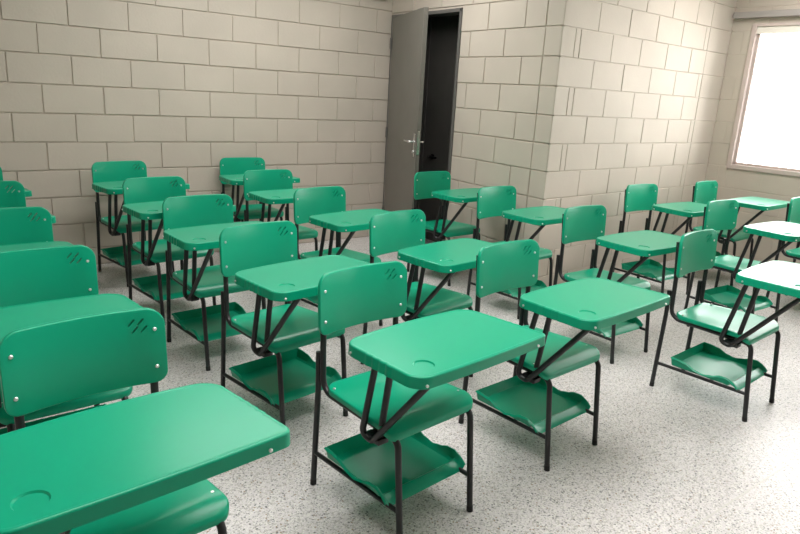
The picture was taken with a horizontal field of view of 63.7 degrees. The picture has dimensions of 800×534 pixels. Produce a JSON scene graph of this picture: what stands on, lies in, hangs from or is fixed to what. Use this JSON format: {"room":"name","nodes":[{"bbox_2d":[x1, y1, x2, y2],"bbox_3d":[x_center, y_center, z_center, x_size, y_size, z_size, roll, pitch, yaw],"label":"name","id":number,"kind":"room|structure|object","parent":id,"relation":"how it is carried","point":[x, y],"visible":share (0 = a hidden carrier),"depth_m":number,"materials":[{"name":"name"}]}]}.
{"room":"classroom","nodes":[
{"label":"classroom","id":0,"kind":"room"},
{"bbox_2d":[0,0,392,263],"bbox_3d":[-2.385,-1.364,4.756,5.753,2.750,0.201,-8,19,-36],"label":"wall","id":1,"kind":"structure","parent":0,"point":[179,88],"depth_m":5.15,"materials":[{"name":"beige brick"}]},
{"bbox_2d":[0,236,799,533],"bbox_3d":[1.511,0.974,2.426,8.900,0.100,11.400,-8,19,-36],"label":"floor","id":2,"kind":"structure","parent":0,"point":[669,454],"depth_m":2.79,"materials":[{"name":"stone"}]},
{"bbox_2d":[0,167,31,196],"bbox_3d":[-2.696,-0.192,4.051,0.576,0.829,0.706,-11,21,-42],"label":"chair","id":3,"kind":"object","parent":2,"relation":"on","point":[28,193],"visible":0.2,"depth_m":3.93,"materials":[{"name":"green plastic"}]},
{"bbox_2d":[0,181,55,222],"bbox_3d":[-2.196,0.010,3.416,0.576,0.829,0.706,-9,20,-39],"label":"chair","id":4,"kind":"object","parent":2,"relation":"on","point":[16,198],"visible":0.23,"depth_m":3.68,"materials":[{"name":"green plastic"}]},
{"bbox_2d":[0,207,72,250],"bbox_3d":[-1.688,0.220,2.750,0.576,0.829,0.706,-9,19,-38],"label":"chair","id":5,"kind":"object","parent":2,"relation":"on","point":[17,231],"visible":0.22,"depth_m":2.98,"materials":[{"name":"green plastic"}]},
{"bbox_2d":[0,245,142,434],"bbox_3d":[-1.180,0.421,2.118,0.576,0.829,0.706,-9,19,-38],"label":"chair","id":6,"kind":"object","parent":2,"relation":"on","point":[39,285],"visible":0.38,"depth_m":2.26,"materials":[{"name":"green plastic"}]},
{"bbox_2d":[0,404,106,434],"bbox_3d":[-1.199,0.629,2.291,0.389,0.064,0.339,-9,19,-38],"label":"tray","id":7,"kind":"object","parent":6,"relation":"on","point":[4,430],"depth_m":2.40,"materials":[{"name":"green plastic"}]},
{"bbox_2d":[91,160,189,286],"bbox_3d":[-1.928,-0.304,4.629,0.706,0.829,0.576,17,20,41],"label":"chair","id":8,"kind":"object","parent":2,"relation":"on","point":[108,177],"visible":0.49,"depth_m":4.71,"materials":[{"name":"green plastic"}]},
{"bbox_2d":[101,245,146,265],"bbox_3d":[-1.961,-0.097,4.799,0.339,0.064,0.389,17,20,41],"label":"tray","id":9,"kind":"object","parent":8,"relation":"on","point":[115,253],"depth_m":4.77,"materials":[{"name":"green plastic"}]},
{"bbox_2d":[0,307,289,533],"bbox_3d":[-0.681,0.616,1.508,0.576,0.829,0.706,-10,20,-40],"label":"chair","id":10,"kind":"object","parent":2,"relation":"on","point":[144,464],"visible":1,"depth_m":1.39,"materials":[{"name":"green plastic"}]},
{"bbox_2d":[122,176,235,324],"bbox_3d":[-1.424,-0.091,3.953,0.576,0.829,0.706,-11,21,-42],"label":"chair","id":11,"kind":"object","parent":2,"relation":"on","point":[143,197],"visible":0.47,"depth_m":4.04,"materials":[{"name":"green plastic"}]},
{"bbox_2d":[132,274,189,300],"bbox_3d":[-1.452,0.116,4.125,0.389,0.064,0.339,-11,21,-42],"label":"tray","id":12,"kind":"object","parent":11,"relation":"on","point":[149,284],"depth_m":4.10,"materials":[{"name":"green plastic"}]},
{"bbox_2d":[162,194,265,370],"bbox_3d":[-0.978,0.090,3.380,0.576,0.829,0.706,-10,20,-40],"label":"chair","id":13,"kind":"object","parent":2,"relation":"on","point":[193,223],"visible":0.56,"depth_m":3.47,"materials":[{"name":"green plastic"}]},
{"bbox_2d":[171,302,245,341],"bbox_3d":[-1.002,0.298,3.552,0.389,0.064,0.339,-10,20,-40],"label":"tray","id":14,"kind":"object","parent":13,"relation":"on","point":[190,321],"depth_m":3.56,"materials":[{"name":"green plastic"}]},
{"bbox_2d":[218,157,299,221],"bbox_3d":[-1.232,-0.445,5.297,0.576,0.829,0.706,-8,19,-35],"label":"chair","id":15,"kind":"object","parent":2,"relation":"on","point":[232,169],"visible":0.46,"depth_m":5.39,"materials":[{"name":"green plastic"}]},
{"bbox_2d":[243,169,317,259],"bbox_3d":[-0.853,-0.238,4.613,0.576,0.829,0.706,-9,20,-39],"label":"chair","id":16,"kind":"object","parent":2,"relation":"on","point":[268,186],"visible":0.45,"depth_m":4.71,"materials":[{"name":"green plastic"}]},
{"bbox_2d":[219,220,369,425],"bbox_3d":[-0.488,0.285,2.765,0.706,0.829,0.576,18,21,42],"label":"chair","id":17,"kind":"object","parent":2,"relation":"on","point":[262,257],"visible":0.81,"depth_m":2.85,"materials":[{"name":"green plastic"}]},
{"bbox_2d":[228,348,341,405],"bbox_3d":[-0.519,0.493,2.936,0.339,0.064,0.389,18,21,42],"label":"tray","id":18,"kind":"object","parent":17,"relation":"on","point":[259,377],"depth_m":2.95,"materials":[{"name":"green plastic"}]},
{"bbox_2d":[292,186,390,337],"bbox_3d":[-0.362,-0.023,3.926,0.576,0.829,0.706,-11,21,-43],"label":"chair","id":19,"kind":"object","parent":2,"relation":"on","point":[325,207],"visible":0.56,"depth_m":4.01,"materials":[{"name":"green plastic"}]},
{"bbox_2d":[304,295,317,303],"bbox_3d":[-0.391,0.185,4.097,0.389,0.064,0.339,-11,21,-43],"label":"tray","id":20,"kind":"object","parent":19,"relation":"on","point":[314,299],"depth_m":4.04,"materials":[{"name":"green plastic"}]},
{"bbox_2d":[310,261,544,533],"bbox_3d":[0.008,0.481,2.152,0.576,0.829,0.706,-10,20,-41],"label":"chair","id":21,"kind":"object","parent":2,"relation":"on","point":[406,391],"visible":1,"depth_m":2.19,"materials":[{"name":"green plastic"}]},
{"bbox_2d":[324,428,465,505],"bbox_3d":[-0.017,0.689,2.324,0.389,0.064,0.339,-10,20,-41],"label":"tray","id":22,"kind":"object","parent":21,"relation":"on","point":[425,463],"depth_m":2.31,"materials":[{"name":"green plastic"}]},
{"bbox_2d":[360,209,494,376],"bbox_3d":[0.138,0.189,3.253,0.576,0.829,0.706,-12,21,-43],"label":"chair","id":23,"kind":"object","parent":2,"relation":"on","point":[402,231],"visible":0.6,"depth_m":3.27,"materials":[{"name":"green plastic"}]},
{"bbox_2d":[407,171,479,285],"bbox_3d":[0.397,-0.295,5.092,0.576,0.829,0.706,-10,20,-40],"label":"chair","id":24,"kind":"object","parent":2,"relation":"on","point":[429,184],"visible":0.59,"depth_m":5.13,"materials":[{"name":"green plastic"}]},
{"bbox_2d":[466,185,565,318],"bbox_3d":[0.821,-0.090,4.427,0.576,0.829,0.706,-10,20,-39],"label":"chair","id":25,"kind":"object","parent":2,"relation":"on","point":[492,201],"visible":0.6,"depth_m":4.50,"materials":[{"name":"green plastic"}]},
{"bbox_2d":[501,280,546,296],"bbox_3d":[0.799,0.118,4.599,0.389,0.064,0.339,-10,20,-39],"label":"tray","id":26,"kind":"object","parent":25,"relation":"on","point":[539,284],"depth_m":4.51,"materials":[{"name":"green plastic"}]},
{"bbox_2d":[458,239,669,471],"bbox_3d":[0.608,0.378,2.659,0.576,0.829,0.706,-10,20,-40],"label":"chair","id":27,"kind":"object","parent":2,"relation":"on","point":[530,398],"visible":0.87,"depth_m":2.69,"materials":[{"name":"green plastic"}]},
{"bbox_2d":[475,376,590,432],"bbox_3d":[0.585,0.586,2.831,0.389,0.064,0.339,-10,20,-40],"label":"tray","id":28,"kind":"object","parent":27,"relation":"on","point":[525,402],"depth_m":2.83,"materials":[{"name":"green plastic"}]},
{"bbox_2d":[549,205,680,363],"bbox_3d":[1.246,0.113,3.770,0.576,0.829,0.706,-8,19,-36],"label":"chair","id":29,"kind":"object","parent":2,"relation":"on","point":[586,222],"visible":0.66,"depth_m":3.86,"materials":[{"name":"green plastic"}]},
{"bbox_2d":[592,317,642,337],"bbox_3d":[1.230,0.321,3.942,0.389,0.064,0.339,-8,19,-36],"label":"tray","id":30,"kind":"object","parent":29,"relation":"on","point":[632,324],"depth_m":3.86,"materials":[{"name":"green plastic"}]},
{"bbox_2d":[613,184,706,294],"bbox_3d":[2.059,-0.186,5.042,0.576,0.829,0.706,-7,18,-33],"label":"chair","id":31,"kind":"object","parent":2,"relation":"on","point":[638,197],"visible":0.53,"depth_m":5.17,"materials":[{"name":"green plastic"}]},
{"bbox_2d":[621,259,684,280],"bbox_3d":[2.049,0.023,5.215,0.389,0.064,0.339,-7,18,-33],"label":"tray","id":32,"kind":"object","parent":31,"relation":"on","point":[650,268],"depth_m":5.23,"materials":[{"name":"green plastic"}]},
{"bbox_2d":[649,229,799,421],"bbox_3d":[1.677,0.301,3.169,0.576,0.829,0.706,-10,20,-40],"label":"chair","id":33,"kind":"object","parent":2,"relation":"on","point":[696,250],"visible":1,"depth_m":3.27,"materials":[{"name":"green plastic"}]},
{"bbox_2d":[670,342,766,389],"bbox_3d":[1.654,0.509,3.341,0.389,0.064,0.339,-10,20,-40],"label":"tray","id":34,"kind":"object","parent":33,"relation":"on","point":[707,360],"depth_m":3.35,"materials":[{"name":"green plastic"}]},
{"bbox_2d":[685,180,789,285],"bbox_3d":[2.846,-0.280,5.555,0.576,0.829,0.706,-9,20,-39],"label":"chair","id":35,"kind":"object","parent":2,"relation":"on","point":[704,192],"visible":0.51,"depth_m":5.51,"materials":[{"name":"green plastic"}]},
{"bbox_2d":[681,455,799,533],"bbox_3d":[1.019,0.934,2.281,7.650,0.003,0.007,-8,19,-36],"label":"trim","id":36,"kind":"structure","parent":2,"relation":"on","point":[752,487],"depth_m":2.49,"materials":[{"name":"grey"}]},
{"bbox_2d":[684,199,799,322],"bbox_3d":[2.378,0.015,4.372,0.576,0.829,0.706,-7,18,-34],"label":"chair","id":37,"kind":"object","parent":2,"relation":"on","point":[718,214],"visible":0.7,"depth_m":4.50,"materials":[{"name":"green plastic"}]},
{"bbox_2d":[704,285,772,311],"bbox_3d":[2.367,0.223,4.545,0.389,0.064,0.339,-7,18,-34],"label":"tray","id":38,"kind":"object","parent":37,"relation":"on","point":[726,295],"depth_m":4.57,"materials":[{"name":"green plastic"}]},
{"bbox_2d":[766,197,799,297],"bbox_3d":[3.217,-0.054,4.806,0.576,0.829,0.706,-8,19,-36],"label":"chair","id":39,"kind":"object","parent":2,"relation":"on","point":[793,208],"visible":0.54,"depth_m":4.96,"materials":[{"name":"green plastic"}]},
{"bbox_2d":[392,0,565,270],"bbox_3d":[0.537,-1.395,5.496,0.122,2.750,2.147,-7,18,-34],"label":"wall","id":40,"kind":"structure","parent":0,"point":[499,97],"depth_m":5.02,"materials":[{"name":"beige brick"}]},
{"bbox_2d":[382,7,462,240],"bbox_3d":[0.078,-1.214,5.905,0.510,2.135,1.034,-8,19,-36],"label":"door","id":41,"kind":"structure","parent":40,"relation":"in","point":[408,40],"depth_m":5.73,"materials":[{"name":"grey paint"}]},
{"bbox_2d":[526,0,737,286],"bbox_3d":[2.107,-1.319,5.549,2.760,2.750,0.183,-9,20,-39],"label":"wall","id":42,"kind":"structure","parent":0,"point":[639,82],"depth_m":5.27,"materials":[{"name":"beige brick"}]},
{"bbox_2d":[696,0,799,263],"bbox_3d":[5.680,-0.493,3.272,0.182,2.750,8.098,-9,20,-39],"label":"wall","id":43,"kind":"structure","parent":0,"point":[732,183],"depth_m":6.01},
{"bbox_2d":[726,22,799,176],"bbox_3d":[3.980,-1.297,5.150,0.140,1.299,2.424,-9,20,-39],"label":"window","id":44,"kind":"structure","parent":43,"relation":"in","point":[758,30],"depth_m":5.91,"materials":[{"name":"paint"}]},
{"bbox_2d":[743,33,799,167],"bbox_3d":[4.031,-1.305,5.191,0.008,1.265,2.390,-9,20,-39],"label":"window pane","id":45,"kind":"object","parent":44,"relation":"attached to","point":[764,74],"depth_m":5.87,"materials":[{"name":"white glass"}]},
{"bbox_2d":[733,9,799,18],"bbox_3d":[5.581,-1.377,3.026,0.060,0.054,7.880,-9,20,-39],"label":"trim","id":46,"kind":"structure","parent":43,"relation":"attached to","point":[789,12],"depth_m":5.69,"materials":[{"name":"grey paint"}]},
{"bbox_3d":[0.147,-1.801,6.906,1.272,2.750,0.635,-8,19,-36],"label":"wall","id":47,"kind":"structure","parent":0,"visible":0},
{"bbox_2d":[416,15,458,241],"bbox_3d":[0.311,-1.478,6.324,0.105,2.450,1.750,-7,18,-34],"label":"door","id":48,"kind":"structure","parent":47,"relation":"in","point":[442,32],"depth_m":6.24,"materials":[{"name":"paint"}]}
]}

